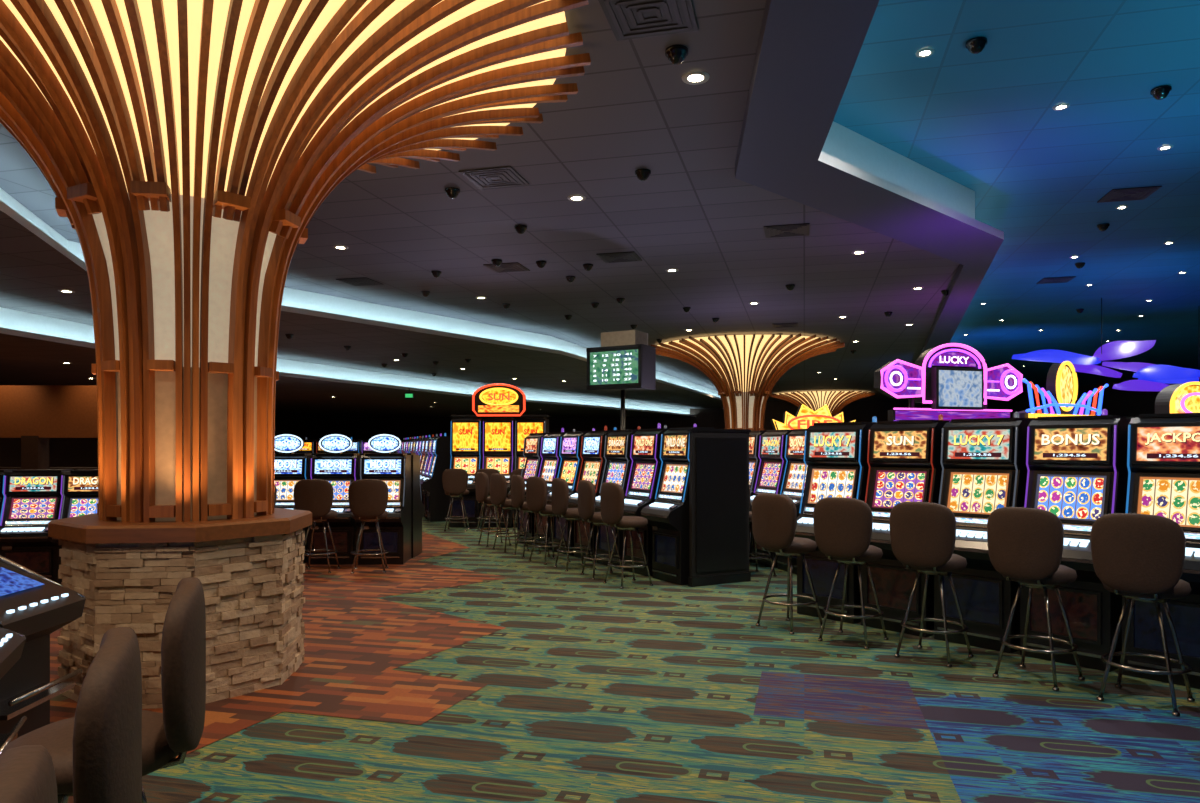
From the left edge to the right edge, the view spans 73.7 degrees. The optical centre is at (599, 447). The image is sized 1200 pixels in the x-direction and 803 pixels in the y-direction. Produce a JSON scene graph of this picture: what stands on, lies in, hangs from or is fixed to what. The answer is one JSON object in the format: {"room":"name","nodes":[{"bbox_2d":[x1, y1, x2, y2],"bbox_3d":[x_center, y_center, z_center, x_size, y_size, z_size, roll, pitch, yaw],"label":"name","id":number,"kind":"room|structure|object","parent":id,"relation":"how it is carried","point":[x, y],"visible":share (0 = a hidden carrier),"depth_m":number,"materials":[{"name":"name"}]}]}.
{"room":"games hall","nodes":[
{"label":"games hall","id":0,"kind":"room"},
{"bbox_2d":[0,385,97,469],"bbox_3d":[-13.500,0.125,17.337,9.000,2.850,1.025,0,0,0],"label":"wall partition","id":1,"kind":"structure","parent":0,"point":[34,414],"depth_m":16.85,"materials":[{"name":"paint"}]},
{"bbox_2d":[0,384,311,466],"bbox_3d":[-18.000,-1.050,22.000,0.001,5.200,56.000,0,0,0],"label":"wall","id":2,"kind":"structure","parent":0,"point":[63,452],"depth_m":27.51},
{"bbox_2d":[50,532,510,802],"bbox_3d":[-9.365,1.546,22.000,17.270,0.001,56.000,0,0,0],"label":"floor","id":3,"kind":"structure","parent":0,"point":[354,638],"depth_m":6.02,"materials":[{"name":"brown carpet"}]},
{"bbox_2d":[0,469,16,523],"bbox_3d":[-7.086,0.904,9.129,0.590,1.284,0.745,0,0,-11],"label":"machine","id":4,"kind":"object","parent":3,"relation":"on","point":[3,472],"visible":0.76,"depth_m":9.11,"materials":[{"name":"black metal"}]},
{"bbox_2d":[0,628,26,754],"bbox_3d":[-2.731,0.959,3.033,0.832,1.175,0.648,0,0,-26],"label":"machine","id":5,"kind":"object","parent":3,"relation":"on","point":[12,643],"visible":0.98,"depth_m":3.31,"materials":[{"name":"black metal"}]},
{"bbox_2d":[0,469,72,582],"bbox_3d":[-6.426,0.904,9.129,0.590,1.284,0.745,0,0,-11],"label":"machine","id":6,"kind":"object","parent":3,"relation":"on","point":[33,499],"visible":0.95,"depth_m":9.00,"materials":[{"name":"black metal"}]},
{"bbox_2d":[0,555,85,737],"bbox_3d":[-3.044,0.919,3.804,0.832,1.253,0.648,0,0,-3],"label":"machine","id":7,"kind":"object","parent":3,"relation":"on","point":[33,605],"visible":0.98,"depth_m":3.92,"materials":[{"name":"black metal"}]},
{"bbox_2d":[51,469,97,583],"bbox_3d":[-5.766,0.904,9.129,0.590,1.284,0.745,0,0,-11],"label":"machine","id":8,"kind":"object","parent":3,"relation":"on","point":[80,487],"visible":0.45,"depth_m":9.04,"materials":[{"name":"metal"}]},
{"bbox_2d":[57,529,304,708],"bbox_3d":[-2.770,1.055,5.400,1.373,0.990,1.373,0,0,38],"label":"column","id":9,"kind":"structure","parent":3,"relation":"on","point":[253,589],"depth_m":4.89,"materials":[{"name":"stone"}]},
{"bbox_2d":[48,508,311,543],"bbox_3d":[-2.770,0.510,5.400,1.460,0.100,1.460,0,0,38],"label":"wood ledge","id":10,"kind":"object","parent":9,"relation":"on","point":[87,529],"visible":0.74,"depth_m":4.81,"materials":[{"name":"wood"}]},
{"bbox_2d":[0,0,565,520],"bbox_3d":[-2.770,-1.186,5.400,5.094,3.292,5.094,0,0,0],"label":"panels","id":11,"kind":"object","parent":10,"relation":"on","point":[159,224],"visible":0.18,"depth_m":4.93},
{"bbox_2d":[0,0,590,522],"bbox_3d":[-2.758,-1.202,5.412,5.408,3.324,5.444,0,0,-33],"label":"ribs","id":12,"kind":"object","parent":10,"relation":"on","point":[85,183],"visible":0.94,"depth_m":4.90,"materials":[{"name":"brown wood"}]},
{"bbox_2d":[274,434,312,563],"bbox_3d":[-4.216,0.686,10.728,0.590,1.720,0.745,0,0,-3],"label":"machine","id":13,"kind":"object","parent":3,"relation":"on","point":[290,467],"visible":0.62,"depth_m":10.67,"materials":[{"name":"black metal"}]},
{"bbox_2d":[294,437,316,452],"bbox_3d":[-8.840,0.624,23.927,0.590,1.845,0.745,0,0,0],"label":"machine","id":14,"kind":"object","parent":3,"relation":"on","point":[310,444],"visible":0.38,"depth_m":23.86,"materials":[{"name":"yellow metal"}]},
{"bbox_2d":[294,479,340,572],"bbox_3d":[-3.506,0.969,9.976,0.491,1.155,0.521,0,0,-2],"label":"bar stool","id":15,"kind":"object","parent":3,"relation":"on","point":[315,496],"visible":0.84,"depth_m":9.75,"materials":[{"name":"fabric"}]},
{"bbox_2d":[307,434,361,564],"bbox_3d":[-3.556,0.686,10.728,0.590,1.720,0.745,0,0,-3],"label":"machine","id":16,"kind":"object","parent":3,"relation":"on","point":[340,469],"visible":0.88,"depth_m":10.63,"materials":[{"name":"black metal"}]},
{"bbox_2d":[342,437,362,452],"bbox_3d":[-7.480,0.624,23.927,0.590,1.845,0.745,0,0,0],"label":"machine","id":17,"kind":"object","parent":3,"relation":"on","point":[357,444],"visible":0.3,"depth_m":23.87,"materials":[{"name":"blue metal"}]},
{"bbox_2d":[348,479,388,573],"bbox_3d":[-2.879,0.969,9.985,0.490,1.155,0.521,0,0,-11],"label":"bar stool","id":18,"kind":"object","parent":3,"relation":"on","point":[368,498],"visible":1,"depth_m":9.77,"materials":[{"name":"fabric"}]},
{"bbox_2d":[362,439,379,452],"bbox_3d":[-6.800,0.624,23.927,0.590,1.845,0.745,0,0,0],"label":"machine","id":19,"kind":"object","parent":3,"relation":"on","point":[365,448],"visible":0.19,"depth_m":23.86,"materials":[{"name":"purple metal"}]},
{"bbox_2d":[355,434,410,564],"bbox_3d":[-2.896,0.686,10.728,0.590,1.720,0.745,0,0,-3],"label":"machine","id":20,"kind":"object","parent":3,"relation":"on","point":[394,469],"visible":0.87,"depth_m":10.64,"materials":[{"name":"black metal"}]},
{"bbox_2d":[407,453,424,557],"bbox_3d":[-2.900,0.817,11.523,0.590,1.459,0.745,0,0,0],"label":"machine","id":21,"kind":"object","parent":3,"relation":"on","point":[417,507],"visible":0.24,"depth_m":11.36,"materials":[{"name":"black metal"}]},
{"bbox_2d":[0,333,693,416],"bbox_3d":[-6.000,-1.900,22.000,24.000,0.001,56.000,0,0,0],"label":"ceiling","id":22,"kind":"structure","parent":0,"point":[23,360],"depth_m":28.36,"materials":[{"name":"paint"}]},
{"bbox_2d":[0,211,723,408],"bbox_3d":[-0.420,-2.400,22.076,19.840,0.001,56.152,0,0,0],"label":"ceiling","id":23,"kind":"structure","parent":0,"point":[32,271],"depth_m":19.09,"materials":[{"name":"paint"}]},
{"bbox_2d":[0,307,695,416],"bbox_3d":[-5.080,-2.150,22.864,6.399,0.500,58.397,0,0,16],"label":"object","id":24,"kind":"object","parent":23,"relation":"attached to","point":[12,322],"depth_m":23.93,"materials":[{"name":"paint"}]},
{"bbox_2d":[0,0,959,400],"bbox_3d":[5.566,-2.900,22.057,26.068,0.001,56.114,0,0,0],"label":"ceiling","id":25,"kind":"structure","parent":0,"point":[632,109],"depth_m":10.91,"materials":[{"name":"paint"}]},
{"bbox_2d":[336,277,382,285],"bbox_3d":[-4.200,-2.888,14.000,0.580,0.019,0.580,0,0,14],"label":"ceiling vent","id":26,"kind":"object","parent":25,"relation":"in","point":[364,281],"visible":1,"depth_m":13.94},
{"bbox_2d":[0,188,720,399],"bbox_3d":[-1.152,-2.650,22.780,6.011,0.500,58.199,0,0,15],"label":"cove","id":27,"kind":"structure","parent":25,"relation":"attached to","point":[293,300],"depth_m":16.39,"materials":[{"name":"paint"}]},
{"bbox_2d":[445,187,459,198],"bbox_3d":[-1.660,-2.847,9.000,0.170,0.098,0.170,0,0,0],"label":"dome camera","id":28,"kind":"object","parent":25,"relation":"attached to","point":[451,192],"visible":1,"depth_m":8.95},
{"bbox_2d":[459,166,528,188],"bbox_3d":[-1.130,-2.888,8.600,0.580,0.019,0.580,0,0,14],"label":"ceiling vent","id":29,"kind":"object","parent":25,"relation":"in","point":[497,177],"visible":1,"depth_m":8.56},
{"bbox_2d":[483,262,529,272],"bbox_3d":[-1.500,-2.888,12.900,0.580,0.019,0.580,0,0,14],"label":"ceiling vent","id":30,"kind":"object","parent":25,"relation":"in","point":[504,267],"visible":0.98,"depth_m":12.85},
{"bbox_2d":[514,225,526,233],"bbox_3d":[-1.040,-2.847,10.500,0.170,0.098,0.170,0,0,0],"label":"dome camera","id":31,"kind":"object","parent":25,"relation":"attached to","point":[520,229],"visible":1,"depth_m":10.45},
{"bbox_2d":[567,195,585,201],"bbox_3d":[-0.270,-2.891,9.300,0.220,0.012,0.220,0,0,0],"label":"recessed light","id":32,"kind":"object","parent":25,"relation":"in","point":[576,198],"visible":1,"depth_m":9.29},
{"bbox_2d":[596,252,641,262],"bbox_3d":[0.300,-2.888,12.200,0.580,0.019,0.580,0,0,14],"label":"ceiling vent","id":33,"kind":"object","parent":25,"relation":"in","point":[620,256],"visible":1,"depth_m":12.14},
{"bbox_2d":[635,168,650,180],"bbox_3d":[0.450,-2.847,8.400,0.170,0.098,0.170,0,0,0],"label":"dome camera","id":34,"kind":"object","parent":25,"relation":"attached to","point":[643,174],"visible":1,"depth_m":8.35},
{"bbox_2d":[598,0,698,40],"bbox_3d":[0.330,-2.888,5.330,0.580,0.019,0.580,0,0,14],"label":"ceiling vent","id":35,"kind":"object","parent":25,"relation":"in","point":[627,19],"visible":1,"depth_m":5.37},
{"bbox_2d":[665,45,687,64],"bbox_3d":[0.560,-2.847,5.840,0.170,0.098,0.170,0,0,0],"label":"dome camera","id":36,"kind":"object","parent":25,"relation":"attached to","point":[676,54],"visible":1,"depth_m":5.79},
{"bbox_2d":[682,71,709,84],"bbox_3d":[0.750,-2.891,6.270,0.220,0.012,0.220,0,0,0],"label":"recessed light","id":37,"kind":"object","parent":25,"relation":"in","point":[694,77],"visible":1,"depth_m":6.26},
{"bbox_2d":[772,323,797,327],"bbox_3d":[4.400,-2.888,19.000,0.580,0.019,0.580,0,0,14],"label":"ceiling vent","id":38,"kind":"object","parent":25,"relation":"in","point":[780,325],"visible":1,"depth_m":18.93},
{"bbox_2d":[764,223,808,237],"bbox_3d":[2.500,-2.888,10.700,0.580,0.019,0.580,0,0,14],"label":"ceiling vent","id":39,"kind":"object","parent":25,"relation":"in","point":[791,230],"visible":1,"depth_m":10.66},
{"bbox_2d":[142,517,1199,802],"bbox_3d":[4.500,1.550,22.000,45.000,0.001,56.000,0,0,0],"label":"floor","id":40,"kind":"structure","parent":0,"point":[596,691],"depth_m":4.54,"materials":[{"name":"carpet"}]},
{"bbox_2d":[0,745,57,802],"bbox_3d":[-0.898,0.969,0.865,0.521,1.155,0.491,0,0,-26],"label":"bar stool","id":41,"kind":"object","parent":40,"relation":"on","point":[27,772],"visible":1,"depth_m":0.98,"materials":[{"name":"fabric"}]},
{"bbox_2d":[0,577,205,802],"bbox_3d":[-1.388,0.969,2.244,0.521,1.155,0.491,0,0,-24],"label":"bar stool","id":42,"kind":"object","parent":40,"relation":"on","point":[167,735],"visible":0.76,"depth_m":2.16,"materials":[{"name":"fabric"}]},
{"bbox_2d":[72,627,141,802],"bbox_3d":[-1.188,0.969,1.565,0.521,1.155,0.491,0,0,-27],"label":"bar stool","id":43,"kind":"object","parent":40,"relation":"on","point":[107,732],"visible":1,"depth_m":1.49,"materials":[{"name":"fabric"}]},
{"bbox_2d":[420,435,433,474],"bbox_3d":[-4.094,0.624,18.872,0.745,1.845,0.590,0,0,-18],"label":"machine","id":44,"kind":"object","parent":40,"relation":"on","point":[423,458],"visible":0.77,"depth_m":18.89,"materials":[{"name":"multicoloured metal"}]},
{"bbox_2d":[420,434,437,502],"bbox_3d":[-3.869,0.624,18.207,0.745,1.845,0.590,0,0,-18],"label":"machine","id":45,"kind":"object","parent":40,"relation":"on","point":[427,456],"visible":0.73,"depth_m":18.18,"materials":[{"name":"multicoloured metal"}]},
{"bbox_2d":[420,434,441,518],"bbox_3d":[-3.644,0.624,17.543,0.745,1.845,0.590,0,0,-18],"label":"machine","id":46,"kind":"object","parent":40,"relation":"on","point":[433,438],"visible":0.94,"depth_m":17.47,"materials":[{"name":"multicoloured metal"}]},
{"bbox_2d":[420,433,450,521],"bbox_3d":[-3.419,0.624,16.878,0.745,1.845,0.590,0,0,-18],"label":"machine","id":47,"kind":"object","parent":40,"relation":"on","point":[437,501],"visible":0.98,"depth_m":16.61,"materials":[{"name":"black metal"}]},
{"bbox_2d":[442,468,469,530],"bbox_3d":[-2.666,0.969,14.870,0.490,1.155,0.521,0,0,-1],"label":"bar stool","id":48,"kind":"object","parent":40,"relation":"on","point":[455,481],"visible":1,"depth_m":14.64,"materials":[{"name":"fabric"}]},
{"bbox_2d":[449,417,483,526],"bbox_3d":[-2.607,0.484,15.628,0.590,2.124,0.745,0,0,6],"label":"machine","id":49,"kind":"object","parent":40,"relation":"on","point":[466,452],"visible":0.72,"depth_m":15.54,"materials":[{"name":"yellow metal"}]},
{"bbox_2d":[451,383,548,416],"bbox_3d":[-1.964,-0.919,15.727,1.900,0.639,0.345,0,0,3],"label":"sign","id":50,"kind":"object","parent":49,"relation":"on","point":[491,400],"visible":1,"depth_m":15.58,"materials":[{"name":"red"}]},
{"bbox_2d":[475,468,499,530],"bbox_3d":[-2.062,0.969,14.876,0.490,1.155,0.521,0,0,0],"label":"bar stool","id":51,"kind":"object","parent":40,"relation":"on","point":[489,472],"visible":0.38,"depth_m":14.67,"materials":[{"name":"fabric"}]},
{"bbox_2d":[476,472,511,546],"bbox_3d":[-1.688,0.969,12.644,0.521,1.155,0.490,0,0,-28],"label":"bar stool","id":52,"kind":"object","parent":40,"relation":"on","point":[482,480],"visible":0.8,"depth_m":12.47,"materials":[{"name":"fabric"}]},
{"bbox_2d":[481,417,515,526],"bbox_3d":[-1.977,0.484,15.628,0.590,2.124,0.745,0,0,6],"label":"machine","id":53,"kind":"object","parent":40,"relation":"on","point":[498,433],"visible":0.7,"depth_m":15.55,"materials":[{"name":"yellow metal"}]},
{"bbox_2d":[490,473,528,552],"bbox_3d":[-1.356,0.969,11.993,0.521,1.155,0.490,0,0,-34],"label":"bar stool","id":54,"kind":"object","parent":40,"relation":"on","point":[498,482],"visible":0.84,"depth_m":11.82,"materials":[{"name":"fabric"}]},
{"bbox_2d":[511,468,523,530],"bbox_3d":[-1.405,0.969,14.859,0.490,1.155,0.521,0,0,-3],"label":"bar stool","id":55,"kind":"object","parent":40,"relation":"on","point":[516,471],"visible":0.14,"depth_m":14.62,"materials":[{"name":"fabric"}]},
{"bbox_2d":[508,433,546,544],"bbox_3d":[-1.044,0.659,12.975,0.745,1.774,0.590,0,0,-29],"label":"machine","id":56,"kind":"object","parent":40,"relation":"on","point":[532,442],"visible":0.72,"depth_m":12.89,"materials":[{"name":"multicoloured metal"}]},
{"bbox_2d":[511,475,549,557],"bbox_3d":[-0.994,0.969,11.399,0.521,1.155,0.491,0,0,-24],"label":"bar stool","id":57,"kind":"object","parent":40,"relation":"on","point":[517,481],"visible":0.83,"depth_m":11.22,"materials":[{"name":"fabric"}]},
{"bbox_2d":[514,417,548,526],"bbox_3d":[-1.347,0.484,15.628,0.590,2.124,0.745,0,0,6],"label":"machine","id":58,"kind":"object","parent":40,"relation":"on","point":[524,427],"visible":0.29,"depth_m":15.57,"materials":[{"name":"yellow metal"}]},
{"bbox_2d":[525,428,566,549],"bbox_3d":[-0.714,0.624,12.365,0.745,1.845,0.590,0,0,-29],"label":"machine","id":59,"kind":"object","parent":40,"relation":"on","point":[550,443],"visible":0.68,"depth_m":12.26,"materials":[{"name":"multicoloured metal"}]},
{"bbox_2d":[526,476,570,564],"bbox_3d":[-0.696,0.969,10.789,0.521,1.155,0.490,0,0,-37],"label":"bar stool","id":60,"kind":"object","parent":40,"relation":"on","point":[536,487],"visible":0.9,"depth_m":10.62,"materials":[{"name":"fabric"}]},
{"bbox_2d":[546,431,587,555],"bbox_3d":[-0.384,0.659,11.755,0.745,1.774,0.590,0,0,-29],"label":"machine","id":61,"kind":"object","parent":40,"relation":"on","point":[570,444],"visible":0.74,"depth_m":11.64,"materials":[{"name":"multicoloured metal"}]},
{"bbox_2d":[551,478,595,570],"bbox_3d":[-0.337,0.969,10.209,0.521,1.155,0.490,0,0,-25],"label":"bar stool","id":62,"kind":"object","parent":40,"relation":"on","point":[559,488],"visible":0.83,"depth_m":10.04,"materials":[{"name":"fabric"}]},
{"bbox_2d":[568,426,611,560],"bbox_3d":[-0.054,0.624,11.145,0.745,1.845,0.590,0,0,-29],"label":"machine","id":63,"kind":"object","parent":40,"relation":"on","point":[593,442],"visible":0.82,"depth_m":11.04,"materials":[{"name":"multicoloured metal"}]},
{"bbox_2d":[578,480,624,579],"bbox_3d":[0.013,0.969,9.577,0.521,1.155,0.490,0,0,-21],"label":"bar stool","id":64,"kind":"object","parent":40,"relation":"on","point":[586,491],"visible":0.8,"depth_m":9.43,"materials":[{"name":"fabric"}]},
{"bbox_2d":[594,429,638,568],"bbox_3d":[0.276,0.659,10.535,0.745,1.774,0.590,0,0,-29],"label":"machine","id":65,"kind":"object","parent":40,"relation":"on","point":[617,448],"visible":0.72,"depth_m":10.44,"materials":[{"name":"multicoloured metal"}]},
{"bbox_2d":[586,330,655,429],"bbox_3d":[0.319,0.126,11.362,0.880,3.508,0.525,0,0,30],"label":"television","id":66,"kind":"object","parent":40,"relation":"on","point":[624,361],"visible":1,"depth_m":11.17,"materials":[{"name":"black"}]},
{"bbox_2d":[600,482,652,588],"bbox_3d":[0.294,0.969,9.005,0.521,1.155,0.490,0,0,-28],"label":"bar stool","id":67,"kind":"object","parent":40,"relation":"on","point":[611,494],"visible":1,"depth_m":8.85,"materials":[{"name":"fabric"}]},
{"bbox_2d":[623,423,668,575],"bbox_3d":[0.606,0.624,9.925,0.745,1.845,0.590,0,0,-29],"label":"machine","id":68,"kind":"object","parent":40,"relation":"on","point":[646,444],"visible":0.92,"depth_m":9.78,"materials":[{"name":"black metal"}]},
{"bbox_2d":[640,427,713,584],"bbox_3d":[0.936,0.659,9.315,0.745,1.774,0.590,0,0,-29],"label":"machine","id":69,"kind":"object","parent":40,"relation":"on","point":[668,516],"visible":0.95,"depth_m":9.17,"materials":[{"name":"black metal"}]},
{"bbox_2d":[687,429,750,586],"bbox_3d":[1.360,0.671,9.080,0.840,1.750,0.080,0,0,-28],"label":"end panel","id":70,"kind":"object","parent":40,"relation":"on","point":[718,458],"visible":1,"depth_m":9.02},
{"bbox_2d":[749,430,765,560],"bbox_3d":[2.111,0.659,11.188,0.745,1.774,0.590,0,0,-18],"label":"machine","id":71,"kind":"object","parent":40,"relation":"on","point":[754,436],"visible":0.21,"depth_m":10.92,"materials":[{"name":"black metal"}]},
{"bbox_2d":[749,487,776,575],"bbox_3d":[1.824,0.969,9.679,0.521,1.155,0.491,0,0,-23],"label":"bar stool","id":72,"kind":"object","parent":40,"relation":"on","point":[750,512],"visible":0.23,"depth_m":9.56,"materials":[{"name":"fabric"}]},
{"bbox_2d":[749,429,792,567],"bbox_3d":[2.321,0.659,10.557,0.745,1.774,0.590,0,0,-18],"label":"machine","id":73,"kind":"object","parent":40,"relation":"on","point":[773,442],"visible":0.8,"depth_m":10.50,"materials":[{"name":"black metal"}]},
{"bbox_2d":[752,493,824,634],"bbox_3d":[1.613,0.969,6.875,0.521,1.155,0.490,0,0,-35],"label":"bar stool","id":74,"kind":"object","parent":40,"relation":"on","point":[774,516],"visible":0.99,"depth_m":6.71,"materials":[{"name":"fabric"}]},
{"bbox_2d":[777,429,807,573],"bbox_3d":[2.531,0.659,9.928,0.745,1.774,0.590,0,0,-18],"label":"machine","id":75,"kind":"object","parent":40,"relation":"on","point":[794,452],"visible":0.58,"depth_m":9.96,"materials":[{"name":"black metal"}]},
{"bbox_2d":[770,404,855,429],"bbox_3d":[3.730,0.719,14.098,1.566,2.942,0.300,0,0,-11],"label":"sign","id":76,"kind":"object","parent":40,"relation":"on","point":[805,417],"visible":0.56,"depth_m":13.96,"materials":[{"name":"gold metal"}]},
{"bbox_2d":[795,422,877,623],"bbox_3d":[2.175,0.659,7.353,0.745,1.774,0.590,0,0,-41],"label":"machine","id":77,"kind":"object","parent":40,"relation":"on","point":[835,453],"visible":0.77,"depth_m":7.25,"materials":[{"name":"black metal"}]},
{"bbox_2d":[813,497,888,648],"bbox_3d":[2.009,0.969,6.393,0.490,1.155,0.521,0,0,41],"label":"bar stool","id":78,"kind":"object","parent":40,"relation":"on","point":[843,527],"visible":1,"depth_m":6.21,"materials":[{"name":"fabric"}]},
{"bbox_2d":[861,420,948,636],"bbox_3d":[2.605,0.659,6.853,0.745,1.774,0.590,0,0,-41],"label":"machine","id":79,"kind":"object","parent":40,"relation":"on","point":[904,457],"visible":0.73,"depth_m":6.74,"materials":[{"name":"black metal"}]},
{"bbox_2d":[889,502,973,667],"bbox_3d":[2.449,0.969,5.876,0.521,1.155,0.491,0,0,-44],"label":"bar stool","id":80,"kind":"object","parent":40,"relation":"on","point":[922,534],"visible":1,"depth_m":5.71,"materials":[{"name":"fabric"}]},
{"bbox_2d":[874,343,1022,420],"bbox_3d":[3.959,0.191,9.069,1.926,2.717,0.355,0,0,-17],"label":"sign","id":81,"kind":"object","parent":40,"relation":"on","point":[955,379],"visible":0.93,"depth_m":8.91,"materials":[{"name":"purple"}]},
{"bbox_2d":[934,418,1030,652],"bbox_3d":[3.035,0.659,6.353,0.745,1.774,0.590,0,0,-41],"label":"machine","id":82,"kind":"object","parent":40,"relation":"on","point":[983,460],"visible":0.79,"depth_m":6.22,"materials":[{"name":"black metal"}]},
{"bbox_2d":[987,507,1084,690],"bbox_3d":[2.919,0.969,5.335,0.521,1.155,0.491,0,0,-37],"label":"bar stool","id":83,"kind":"object","parent":40,"relation":"on","point":[1025,545],"visible":1,"depth_m":5.19,"materials":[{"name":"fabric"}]},
{"bbox_2d":[1013,361,1108,418],"bbox_3d":[5.302,0.266,9.288,1.613,2.509,0.300,0,0,-29],"label":"oval sign","id":84,"kind":"object","parent":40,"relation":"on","point":[1061,382],"visible":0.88,"depth_m":9.18,"materials":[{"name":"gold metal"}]},
{"bbox_2d":[1020,415,1130,671],"bbox_3d":[3.465,0.659,5.853,0.745,1.774,0.590,0,0,-41],"label":"machine","id":85,"kind":"object","parent":40,"relation":"on","point":[1077,468],"visible":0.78,"depth_m":5.71,"materials":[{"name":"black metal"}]},
{"bbox_2d":[1091,513,1194,716],"bbox_3d":[3.314,0.969,4.859,0.521,1.155,0.490,0,0,-43],"label":"bar stool","id":86,"kind":"object","parent":40,"relation":"on","point":[1136,557],"visible":1,"depth_m":4.71,"materials":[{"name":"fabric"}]},
{"bbox_2d":[1122,413,1199,688],"bbox_3d":[3.895,0.659,5.353,0.745,1.774,0.590,0,0,-41],"label":"machine","id":87,"kind":"object","parent":40,"relation":"on","point":[1163,451],"visible":0.77,"depth_m":5.32,"materials":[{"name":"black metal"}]},
{"bbox_2d":[1155,382,1199,413],"bbox_3d":[6.198,0.262,8.485,1.144,1.895,0.300,0,0,-32],"label":"sign","id":88,"kind":"object","parent":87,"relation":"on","point":[1175,398],"visible":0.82,"depth_m":8.22,"materials":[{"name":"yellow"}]},
{"bbox_3d":[4.101,1.055,22.700,1.430,0.990,1.427,0,0,0],"label":"column","id":89,"kind":"structure","parent":40,"relation":"on","visible":0},
{"bbox_3d":[4.100,0.510,22.700,1.522,0.100,1.522,0,0,0],"label":"wood ledge","id":90,"kind":"object","parent":89,"relation":"on","visible":0},
{"bbox_2d":[657,335,834,430],"bbox_3d":[4.100,-1.186,22.700,5.094,3.292,5.094,0,0,0],"label":"panels","id":91,"kind":"object","parent":90,"relation":"on","point":[748,338],"visible":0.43,"depth_m":21.39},
{"bbox_2d":[650,333,844,430],"bbox_3d":[4.112,-1.202,22.712,5.408,3.324,5.444,0,0,-33],"label":"ribs","id":92,"kind":"object","parent":90,"relation":"on","point":[764,387],"visible":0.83,"depth_m":21.88,"materials":[{"name":"brown wood"}]},
{"bbox_3d":[11.901,1.055,43.000,1.430,0.990,1.426,0,0,0],"label":"column","id":93,"kind":"structure","parent":40,"relation":"on","visible":0},
{"bbox_3d":[11.900,0.510,43.000,1.522,0.100,1.522,0,0,0],"label":"wood ledge","id":94,"kind":"object","parent":93,"relation":"on","visible":0},
{"bbox_2d":[770,391,874,416],"bbox_3d":[11.912,-1.202,43.012,5.408,3.324,5.444,0,0,-33],"label":"ribs","id":95,"kind":"object","parent":94,"relation":"on","point":[786,396],"visible":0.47,"depth_m":41.81,"materials":[{"name":"brown wood"}]},
{"bbox_2d":[778,391,867,410],"bbox_3d":[11.900,-1.186,43.000,5.094,3.292,5.094,0,0,0],"label":"panels","id":96,"kind":"object","parent":94,"relation":"on","point":[814,392],"visible":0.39,"depth_m":41.42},
{"bbox_2d":[312,392,1029,452],"bbox_3d":[4.500,-1.050,50.000,45.000,5.200,0.001,0,0,0],"label":"wall","id":97,"kind":"structure","parent":0,"point":[361,428],"depth_m":50.00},
{"bbox_2d":[735,0,1003,402],"bbox_3d":[10.350,-2.750,22.000,18.700,0.001,56.000,0,0,0],"label":"ceiling soffit","id":98,"kind":"structure","parent":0,"point":[810,49],"depth_m":7.27,"materials":[{"name":"paint"}]},
{"bbox_2d":[735,0,963,400],"bbox_3d":[7.945,-2.825,22.583,3.889,0.150,58.701,0,0,17],"label":"trim","id":99,"kind":"structure","parent":98,"relation":"attached to","point":[767,5],"depth_m":6.85,"materials":[{"name":"paint"}]},
{"bbox_2d":[833,0,1199,391],"bbox_3d":[14.080,-3.450,22.058,25.840,0.001,56.115,0,0,0],"label":"ceiling","id":100,"kind":"structure","parent":0,"point":[986,121],"depth_m":9.15,"materials":[{"name":"paint"}]},
{"bbox_2d":[818,121,1003,238],"bbox_3d":[8.674,-3.100,22.580,4.021,0.700,58.992,0,0,18],"label":"cove","id":101,"kind":"structure","parent":100,"relation":"attached to","point":[844,149],"depth_m":9.24,"materials":[{"name":"paint"}]},
{"bbox_2d":[916,48,933,57],"bbox_3d":[2.840,-3.441,6.990,0.154,0.012,0.154,0,0,0],"label":"recessed light","id":102,"kind":"object","parent":100,"relation":"in","point":[926,52],"visible":1,"depth_m":6.98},
{"bbox_2d":[966,37,986,53],"bbox_3d":[3.200,-3.397,6.800,0.170,0.098,0.170,0,0,0],"label":"dome camera","id":103,"kind":"object","parent":100,"relation":"attached to","point":[975,45],"visible":1,"depth_m":6.75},
{"bbox_2d":[1036,276,1075,283],"bbox_3d":[9.400,-3.438,16.500,0.580,0.019,0.580,0,0,14],"label":"ceiling vent","id":104,"kind":"object","parent":100,"relation":"in","point":[1052,279],"visible":1,"depth_m":16.46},
{"bbox_2d":[1053,103,1069,110],"bbox_3d":[4.670,-3.441,8.100,0.154,0.012,0.154,0,0,0],"label":"recessed light","id":105,"kind":"object","parent":100,"relation":"in","point":[1059,107],"visible":1,"depth_m":8.09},
{"bbox_2d":[1097,223,1109,230],"bbox_3d":[7.800,-3.397,12.400,0.170,0.098,0.170,0,0,0],"label":"dome camera","id":106,"kind":"object","parent":100,"relation":"attached to","point":[1102,227],"visible":1,"depth_m":12.35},
{"bbox_2d":[1012,298,1199,390],"bbox_3d":[12.054,-2.355,19.109,5.108,2.189,2.199,0,0,0],"label":"sculpture","id":107,"kind":"object","parent":100,"relation":"hanging from","point":[1151,377],"visible":0.92,"depth_m":18.39,"materials":[{"name":"plastic"}]},
{"bbox_2d":[1097,186,1161,202],"bbox_3d":[7.200,-3.438,10.900,0.580,0.019,0.580,0,0,14],"label":"ceiling vent","id":108,"kind":"object","parent":100,"relation":"in","point":[1138,193],"visible":1,"depth_m":10.86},
{"bbox_2d":[1150,85,1171,99],"bbox_3d":[5.400,-3.397,7.700,0.170,0.098,0.170,0,0,0],"label":"dome camera","id":109,"kind":"object","parent":100,"relation":"attached to","point":[1160,92],"visible":1,"depth_m":7.66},
{"bbox_2d":[1032,377,1199,416],"bbox_3d":[27.000,-1.050,22.000,0.001,5.200,56.000,0,0,0],"label":"wall","id":110,"kind":"structure","parent":0,"point":[1126,403],"depth_m":41.42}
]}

